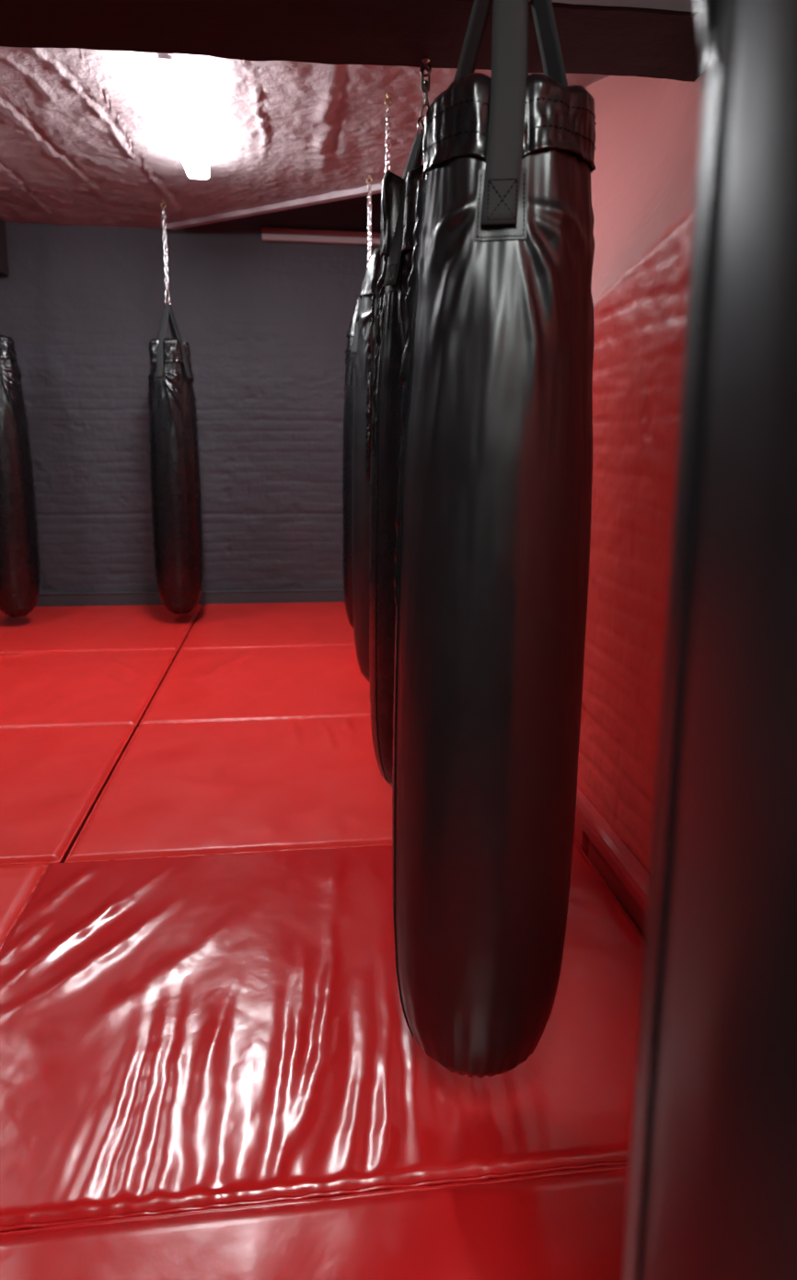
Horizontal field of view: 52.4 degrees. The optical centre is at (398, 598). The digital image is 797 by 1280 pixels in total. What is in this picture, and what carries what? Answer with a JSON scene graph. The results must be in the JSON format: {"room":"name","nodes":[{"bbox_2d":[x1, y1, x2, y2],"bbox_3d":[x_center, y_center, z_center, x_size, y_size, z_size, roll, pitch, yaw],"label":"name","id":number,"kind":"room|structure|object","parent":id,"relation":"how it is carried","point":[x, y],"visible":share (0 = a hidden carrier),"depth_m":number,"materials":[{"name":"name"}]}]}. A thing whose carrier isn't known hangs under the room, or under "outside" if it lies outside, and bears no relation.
{"room":"exercise studio","nodes":[
{"label":"exercise studio","id":0,"kind":"room"},
{"bbox_2d":[0,192,382,593],"bbox_3d":[-1.552,-1.418,5.792,3.410,3.146,0.022,-1,11,-7],"label":"wall","id":1,"kind":"structure","parent":0,"point":[265,325],"depth_m":5.78,"materials":[{"name":"grey brick"}]},
{"bbox_2d":[0,219,8,276],"bbox_3d":[-2.925,-2.337,5.339,0.600,0.360,0.160,-1,11,-7],"label":"trim","id":2,"kind":"structure","parent":1,"relation":"attached to","point":[4,267],"depth_m":5.39,"materials":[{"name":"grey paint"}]},
{"bbox_2d":[35,589,344,607],"bbox_3d":[-1.586,0.014,6.039,3.360,0.140,0.037,-1,11,-7],"label":"baseboard","id":3,"kind":"structure","parent":1,"relation":"attached to","point":[217,597],"depth_m":6.04,"materials":[{"name":"grey"}]},
{"bbox_2d":[261,233,380,245],"bbox_3d":[-0.405,-2.507,5.674,1.090,0.040,0.055,-1,11,-7],"label":"trim","id":4,"kind":"structure","parent":1,"relation":"attached to","point":[278,238],"depth_m":5.63,"materials":[{"name":"grey"}]},
{"bbox_2d":[261,227,381,238],"bbox_3d":[-0.407,-2.552,5.683,1.090,0.045,0.030,-1,11,-7],"label":"trim","id":5,"kind":"structure","parent":1,"relation":"attached to","point":[264,230],"depth_m":5.65,"materials":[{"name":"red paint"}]},
{"bbox_2d":[0,46,609,228],"bbox_3d":[-0.784,-1.715,1.371,3.840,0.041,8.720,-1,11,-7],"label":"ceiling","id":6,"kind":"structure","parent":0,"point":[87,139],"depth_m":3.82,"materials":[{"name":"white paint"}]},
{"bbox_2d":[161,199,170,302],"bbox_3d":[-1.429,-2.133,4.965,0.028,0.612,0.028,2,11,7],"label":"chain","id":7,"kind":"object","parent":6,"relation":"hanging from","point":[163,206],"visible":1,"depth_m":4.96,"materials":[{"name":"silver metal"}]},
{"bbox_2d":[148,297,203,614],"bbox_3d":[-1.440,-0.882,5.209,0.315,1.996,0.314,-1,11,-7],"label":"punchbag","id":8,"kind":"object","parent":7,"relation":"hanging from","point":[175,477],"visible":1,"depth_m":5.11,"materials":[{"name":"black leather"}]},
{"bbox_2d":[148,58,209,178],"bbox_3d":[-0.953,-2.102,3.585,0.110,0.122,1.140,-1,11,-7],"label":"light","id":9,"kind":"object","parent":6,"relation":"attached to","point":[166,81],"visible":1,"depth_m":3.35,"materials":[{"name":"white plastic"}]},
{"bbox_2d":[366,174,372,265],"bbox_3d":[-0.159,-2.053,4.457,0.030,0.552,0.026,9,14,38],"label":"chain","id":10,"kind":"object","parent":6,"relation":"hanging from","point":[369,176],"visible":0.94,"depth_m":4.45,"materials":[{"name":"silver metal"}]},
{"bbox_2d":[342,294,360,628],"bbox_3d":[-0.169,-0.799,4.700,0.319,2.080,0.320,-1,11,-7],"label":"punchbag","id":11,"kind":"object","parent":10,"relation":"hanging from","point":[351,352],"visible":0.23,"depth_m":4.61,"materials":[{"name":"black leather"}]},
{"bbox_2d":[384,93,392,171],"bbox_3d":[-0.044,-1.848,3.433,0.030,0.562,0.025,4,11,16],"label":"chain","id":12,"kind":"object","parent":6,"relation":"hanging from","point":[388,118],"visible":0.56,"depth_m":3.41,"materials":[{"name":"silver metal"}]},
{"bbox_2d":[352,244,382,682],"bbox_3d":[-0.053,-0.589,3.677,0.314,2.061,0.315,3,11,11],"label":"punchbag","id":13,"kind":"object","parent":12,"relation":"hanging from","point":[365,372],"visible":0.39,"depth_m":3.57,"materials":[{"name":"black leather"}]},
{"bbox_2d":[419,58,431,127],"bbox_3d":[0.076,-1.437,2.286,0.029,0.195,0.029,-5,12,-26],"label":"hanging chain","id":14,"kind":"object","parent":6,"relation":"hanging from","point":[424,84],"visible":0.83,"depth_m":2.28,"materials":[{"name":"metal"}]},
{"bbox_2d":[369,115,425,786],"bbox_3d":[0.067,-0.362,2.506,0.314,2.064,0.314,4,12,19],"label":"punchbag","id":15,"kind":"object","parent":14,"relation":"hanging from","point":[399,200],"visible":0.44,"depth_m":2.38,"materials":[{"name":"black leather"}]},
{"bbox_2d":[577,73,704,872],"bbox_3d":[1.002,-0.621,1.811,0.694,3.146,8.712,-1,11,-7],"label":"wall","id":16,"kind":"structure","parent":0,"point":[644,180],"depth_m":2.22,"materials":[{"name":"red paint"}]},
{"bbox_2d":[166,183,382,230],"bbox_3d":[-0.454,-2.375,4.793,2.561,0.055,0.057,7,13,31],"label":"trim","id":17,"kind":"structure","parent":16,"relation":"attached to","point":[343,194],"depth_m":4.93,"materials":[{"name":"paint"}]},
{"bbox_2d":[0,0,702,81],"bbox_3d":[-0.881,-1.667,2.027,3.810,0.396,0.492,-1,11,-7],"label":"beam","id":18,"kind":"structure","parent":16,"relation":"attached to","point":[595,40],"depth_m":2.12,"materials":[{"name":"black metal"}]},
{"bbox_2d":[573,784,650,939],"bbox_3d":[0.643,0.800,2.021,0.072,0.170,8.670,-1,11,-7],"label":"baseboard","id":19,"kind":"structure","parent":16,"relation":"attached to","point":[622,872],"depth_m":2.25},
{"bbox_2d":[551,0,698,11],"bbox_3d":[-0.851,-1.624,1.794,3.810,0.391,0.004,-1,11,-7],"label":"trim","id":20,"kind":"structure","parent":16,"relation":"attached to","point":[690,5],"depth_m":2.00,"materials":[{"name":"grey paint"}]},
{"bbox_3d":[-1.030,1.007,1.862,3.790,0.195,9.100,-1,11,-7],"label":"floor","id":21,"kind":"structure","parent":0,"visible":0},
{"bbox_2d":[0,863,47,948],"bbox_3d":[-1.819,0.905,1.685,1.771,0.057,1.151,-1,11,-7],"label":"floor mat","id":22,"kind":"object","parent":21,"relation":"on","point":[17,882],"visible":0.69,"depth_m":2.20,"materials":[{"name":"red leather"}]},
{"bbox_2d":[0,724,135,866],"bbox_3d":[-1.951,0.684,2.815,1.798,0.057,1.158,-1,11,-7],"label":"floor mat","id":23,"kind":"object","parent":21,"relation":"on","point":[52,779],"visible":0.94,"depth_m":2.87,"materials":[{"name":"red leather"}]},
{"bbox_2d":[0,649,177,732],"bbox_3d":[-2.103,0.448,4.003,1.799,0.066,1.280,-1,11,-7],"label":"floor mat","id":24,"kind":"object","parent":21,"relation":"on","point":[61,689],"visible":0.94,"depth_m":3.98,"materials":[{"name":"red leather"}]},
{"bbox_2d":[0,604,202,654],"bbox_3d":[-2.268,0.202,5.282,1.800,0.057,1.341,-1,11,-7],"label":"floor mat","id":25,"kind":"object","parent":21,"relation":"on","point":[110,627],"visible":0.83,"depth_m":5.20,"materials":[{"name":"red leather"}]},
{"bbox_2d":[64,716,392,862],"bbox_3d":[-0.287,0.657,3.018,1.535,0.062,1.164,-1,11,-7],"label":"floor mat","id":26,"kind":"object","parent":21,"relation":"on","point":[179,789],"visible":0.63,"depth_m":2.80,"materials":[{"name":"red leather"}]},
{"bbox_2d":[139,645,371,726],"bbox_3d":[-0.441,0.424,4.211,1.535,0.060,1.282,-1,11,-7],"label":"floor mat","id":27,"kind":"object","parent":21,"relation":"on","point":[203,685],"visible":0.7,"depth_m":4.00,"materials":[{"name":"red leather"}]},
{"bbox_2d":[179,601,355,651],"bbox_3d":[-0.605,0.176,5.491,1.535,0.058,1.341,-1,11,-7],"label":"floor mat","id":28,"kind":"object","parent":21,"relation":"on","point":[281,624],"visible":0.7,"depth_m":5.32,"materials":[{"name":"red leather"}]},
{"bbox_2d":[0,1163,629,1279],"bbox_3d":[-0.005,1.100,0.756,1.553,0.059,1.183,-1,11,-7],"label":"floor mat","id":29,"kind":"object","parent":21,"relation":"on","point":[564,1225],"visible":0.7,"depth_m":1.24,"materials":[{"name":"red leather"}]},
{"bbox_2d":[0,837,645,1232],"bbox_3d":[-0.163,0.875,1.889,1.578,0.066,1.145,-1,11,-7],"label":"floor mat","id":30,"kind":"object","parent":21,"relation":"on","point":[208,1031],"visible":0.68,"depth_m":1.61,"materials":[{"name":"red leather"}]},
{"bbox_3d":[0.168,-1.337,1.075,0.033,0.662,0.027,-1,11,-7],"label":"chain","id":31,"kind":"object","parent":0,"visible":0},
{"bbox_2d":[392,0,596,1078],"bbox_3d":[0.151,-0.099,1.316,0.314,1.926,0.314,4,11,16],"label":"punchbag","id":32,"kind":"object","parent":31,"relation":"hanging from","point":[493,521],"visible":1,"depth_m":1.20,"materials":[{"name":"black leather"}]},
{"bbox_3d":[0.278,-1.390,0.067,0.033,0.172,0.025,-1,11,-7],"label":"chain","id":33,"kind":"object","parent":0,"visible":0},
{"bbox_2d":[623,0,796,1279],"bbox_3d":[0.280,-0.145,0.311,0.315,2.429,0.318,9,14,38],"label":"punchbag","id":34,"kind":"object","parent":33,"relation":"hanging from","point":[713,1188],"visible":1,"depth_m":0.31,"materials":[{"name":"black leather"}]},
{"bbox_3d":[-2.456,-2.117,4.836,0.035,0.612,0.026,-1,11,-7],"label":"chain","id":35,"kind":"object","parent":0,"visible":0},
{"bbox_2d":[0,315,40,616],"bbox_3d":[-2.467,-0.867,5.079,0.314,1.999,0.313,11,15,43],"label":"punchbag","id":36,"kind":"object","parent":35,"relation":"hanging from","point":[19,551],"visible":1,"depth_m":5.03,"materials":[{"name":"black leather"}]}
]}

